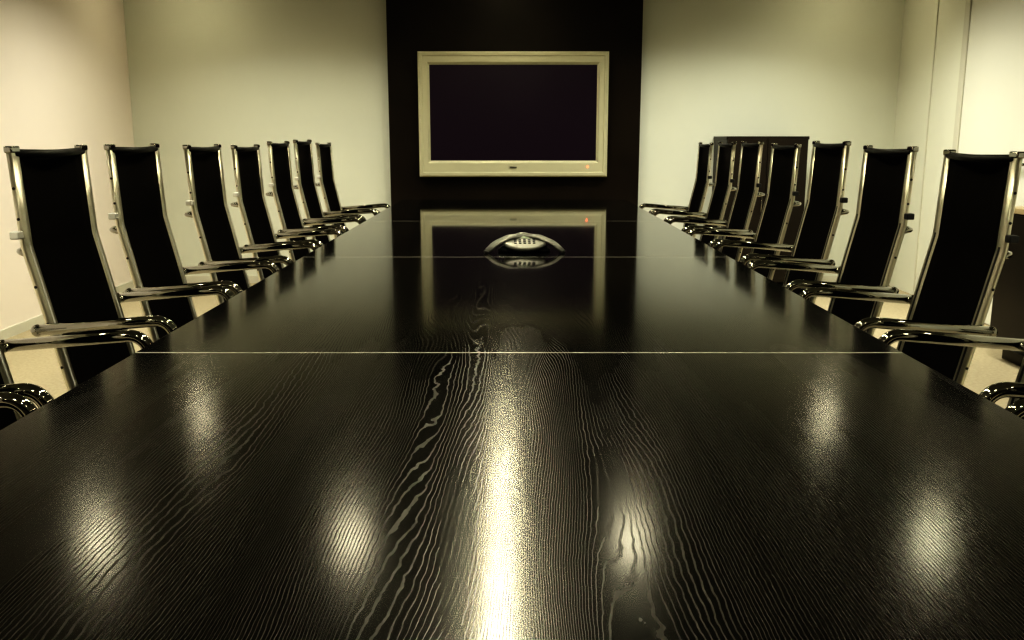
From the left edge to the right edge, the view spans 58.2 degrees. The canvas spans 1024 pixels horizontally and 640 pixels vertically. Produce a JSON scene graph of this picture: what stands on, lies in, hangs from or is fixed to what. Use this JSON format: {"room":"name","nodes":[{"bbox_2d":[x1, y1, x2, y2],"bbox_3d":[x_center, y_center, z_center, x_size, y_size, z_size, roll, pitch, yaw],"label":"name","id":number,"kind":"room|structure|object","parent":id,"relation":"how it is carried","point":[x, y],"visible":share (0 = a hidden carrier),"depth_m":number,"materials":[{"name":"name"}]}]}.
{"room":"conference room","nodes":[
{"label":"conference room","id":0,"kind":"room"},
{"bbox_2d":[0,0,133,329],"bbox_3d":[-3.085,-0.586,2.585,0.120,2.500,9.700,0,11,0],"label":"wall","id":1,"kind":"structure","parent":0,"point":[64,73],"depth_m":6.17,"materials":[{"name":"paint"}]},
{"bbox_2d":[0,276,837,339],"bbox_3d":[0.018,0.611,2.823,6.085,0.060,9.700,0,11,0],"label":"baseboard","id":2,"kind":"structure","parent":1,"relation":"attached to","point":[8,332],"depth_m":7.01,"materials":[{"name":"beige"}]},
{"bbox_2d":[4,283,1019,408],"bbox_3d":[0.015,0.689,2.839,6.320,0.100,9.940,0,11,0],"label":"floor","id":3,"kind":"structure","parent":0,"point":[40,367],"depth_m":4.93,"materials":[{"name":"carpet"}]},
{"bbox_2d":[0,392,36,417],"bbox_3d":[-1.016,0.318,1.482,0.656,1.156,0.566,0,11,0],"label":"chair","id":4,"kind":"object","parent":3,"relation":"on","point":[16,402],"visible":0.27,"depth_m":1.67,"materials":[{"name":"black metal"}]},
{"bbox_2d":[0,330,152,429],"bbox_3d":[-1.023,0.210,2.044,0.656,1.149,0.566,0,11,0],"label":"chair","id":5,"kind":"object","parent":3,"relation":"on","point":[36,394],"visible":0.16,"depth_m":2.23,"materials":[{"name":"silver metal"}]},
{"bbox_2d":[3,145,233,390],"bbox_3d":[-1.019,0.078,2.688,0.656,1.156,0.566,0,11,0],"label":"chair","id":6,"kind":"object","parent":3,"relation":"on","point":[62,250],"visible":0.42,"depth_m":2.61,"materials":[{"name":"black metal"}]},
{"bbox_2d":[104,143,279,341],"bbox_3d":[-1.022,-0.038,3.270,0.656,1.156,0.566,0,11,0],"label":"chair","id":7,"kind":"object","parent":3,"relation":"on","point":[143,228],"visible":0.43,"depth_m":3.21,"materials":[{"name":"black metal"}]},
{"bbox_2d":[182,144,318,304],"bbox_3d":[-1.009,-0.167,3.935,0.656,1.149,0.566,0,11,0],"label":"chair","id":8,"kind":"object","parent":3,"relation":"on","point":[210,214],"visible":0.41,"depth_m":3.89,"materials":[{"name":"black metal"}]},
{"bbox_2d":[230,144,342,280],"bbox_3d":[-1.011,-0.286,4.552,0.656,1.142,0.566,0,11,0],"label":"chair","id":9,"kind":"object","parent":3,"relation":"on","point":[251,202],"visible":0.41,"depth_m":4.51,"materials":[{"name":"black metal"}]},
{"bbox_2d":[265,141,362,261],"bbox_3d":[-1.010,-0.415,5.168,0.656,1.156,0.566,0,11,0],"label":"chair","id":10,"kind":"object","parent":3,"relation":"on","point":[283,193],"visible":0.38,"depth_m":5.13,"materials":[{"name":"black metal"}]},
{"bbox_2d":[293,140,377,243],"bbox_3d":[-1.014,-0.538,5.766,0.655,1.163,0.566,0,11,0],"label":"chair","id":11,"kind":"object","parent":3,"relation":"on","point":[305,178],"visible":0.44,"depth_m":5.75,"materials":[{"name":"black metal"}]},
{"bbox_2d":[315,142,389,238],"bbox_3d":[-1.010,-0.648,6.375,0.656,1.142,0.566,0,11,0],"label":"chair","id":12,"kind":"object","parent":3,"relation":"on","point":[327,184],"visible":0.34,"depth_m":6.37,"materials":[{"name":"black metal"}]},
{"bbox_2d":[0,200,1023,639],"bbox_3d":[0.015,0.117,3.566,1.600,0.740,6.286,0,11,0],"label":"conference table","id":13,"kind":"object","parent":3,"relation":"on","point":[405,429],"visible":1,"depth_m":1.28,"materials":[{"name":"black wood"}]},
{"bbox_2d":[484,232,564,253],"bbox_3d":[0.043,-0.314,3.659,0.318,0.069,0.291,-1,11,-3],"label":"phone","id":14,"kind":"object","parent":13,"relation":"on","point":[521,241],"visible":1,"depth_m":3.56,"materials":[{"name":"grey metal"}]},
{"bbox_2d":[639,142,714,237],"bbox_3d":[1.047,-0.642,6.344,0.656,1.142,0.566,0,11,1],"label":"chair","id":15,"kind":"object","parent":3,"relation":"on","point":[702,181],"visible":0.39,"depth_m":6.37,"materials":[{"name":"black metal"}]},
{"bbox_2d":[652,142,736,243],"bbox_3d":[1.049,-0.525,5.735,0.656,1.149,0.566,0,11,1],"label":"chair","id":16,"kind":"object","parent":3,"relation":"on","point":[724,179],"visible":0.36,"depth_m":5.76,"materials":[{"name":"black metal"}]},
{"bbox_2d":[667,141,764,261],"bbox_3d":[1.040,-0.405,5.115,0.655,1.156,0.566,0,11,1],"label":"chair","id":17,"kind":"object","parent":3,"relation":"on","point":[748,184],"visible":0.34,"depth_m":5.12,"materials":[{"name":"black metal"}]},
{"bbox_2d":[687,143,801,279],"bbox_3d":[1.042,-0.279,4.497,0.656,1.149,0.566,0,11,0],"label":"chair","id":18,"kind":"object","parent":3,"relation":"on","point":[779,203],"visible":0.34,"depth_m":4.50,"materials":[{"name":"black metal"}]},
{"bbox_2d":[712,136,809,285],"bbox_3d":[1.920,-0.838,7.222,0.622,1.185,0.484,0,11,0],"label":"base cabinet","id":19,"kind":"object","parent":3,"relation":"on","point":[797,211],"visible":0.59,"depth_m":6.96,"materials":[{"name":"black wood"}]},
{"bbox_2d":[713,141,850,303],"bbox_3d":[1.047,-0.166,3.896,0.656,1.163,0.566,0,11,1],"label":"chair","id":20,"kind":"object","parent":3,"relation":"on","point":[823,209],"visible":0.41,"depth_m":3.88,"materials":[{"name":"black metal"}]},
{"bbox_2d":[747,145,918,335],"bbox_3d":[1.039,-0.037,3.283,0.655,1.149,0.566,0,11,0],"label":"chair","id":21,"kind":"object","parent":3,"relation":"on","point":[879,227],"visible":0.38,"depth_m":3.26,"materials":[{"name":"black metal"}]},
{"bbox_2d":[798,149,1023,385],"bbox_3d":[1.045,0.088,2.673,0.656,1.142,0.566,0,11,1],"label":"chair","id":22,"kind":"object","parent":3,"relation":"on","point":[967,253],"visible":0.4,"depth_m":2.63,"materials":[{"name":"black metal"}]},
{"bbox_2d":[879,329,1023,418],"bbox_3d":[1.040,0.215,2.015,0.655,1.149,0.566,0,11,0],"label":"chair","id":23,"kind":"object","parent":3,"relation":"on","point":[1014,390],"visible":0.17,"depth_m":2.24,"materials":[{"name":"silver metal"}]},
{"bbox_2d":[990,206,1023,365],"bbox_3d":[2.811,0.053,3.681,0.465,0.820,2.620,0,11,0],"label":"credenza","id":24,"kind":"object","parent":3,"relation":"on","point":[1007,314],"visible":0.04,"depth_m":4.78,"materials":[{"name":"black wood"}]},
{"bbox_2d":[1005,398,1023,417],"bbox_3d":[1.041,0.333,1.440,0.656,1.142,0.566,0,11,0],"label":"chair","id":25,"kind":"object","parent":3,"relation":"on","point":[1017,407],"visible":0.09,"depth_m":1.67,"materials":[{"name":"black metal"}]},
{"bbox_2d":[123,0,904,275],"bbox_3d":[0.015,-1.544,7.401,6.320,2.500,0.120,0,11,0],"label":"wall","id":26,"kind":"structure","parent":0,"point":[203,73],"depth_m":7.28,"materials":[{"name":"paint"}]},
{"bbox_2d":[386,0,642,205],"bbox_3d":[0.020,-1.524,7.303,1.980,2.498,0.080,0,11,0],"label":"wall panel","id":27,"kind":"object","parent":26,"relation":"attached to","point":[615,27],"visible":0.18,"depth_m":7.15,"materials":[{"name":"black wood"}]},
{"bbox_2d":[417,51,608,176],"bbox_3d":[0.010,-1.606,7.206,1.480,0.958,0.076,0,11,0],"label":"tv","id":28,"kind":"object","parent":27,"relation":"attached to","point":[481,113],"visible":1,"depth_m":7.19,"materials":[{"name":"beige"}]},
{"bbox_2d":[889,0,988,324],"bbox_3d":[3.115,-0.586,2.585,0.120,2.500,9.700,0,11,0],"label":"wall","id":29,"kind":"structure","parent":0,"point":[919,21],"depth_m":6.80,"materials":[{"name":"paint"}]},
{"bbox_2d":[913,0,938,294],"bbox_3d":[3.052,-1.415,6.754,0.006,2.496,0.012,0,11,0],"label":"trim","id":30,"kind":"structure","parent":29,"relation":"attached to","point":[938,0],"depth_m":6.78,"materials":[{"name":"beige"}]},
{"bbox_2d":[952,0,1023,324],"bbox_3d":[3.023,-1.058,5.805,0.063,2.170,1.100,0,11,0],"label":"wall","id":31,"kind":"structure","parent":29,"relation":"attached to","point":[989,115],"depth_m":5.83,"materials":[{"name":"beige paint"}]}
]}

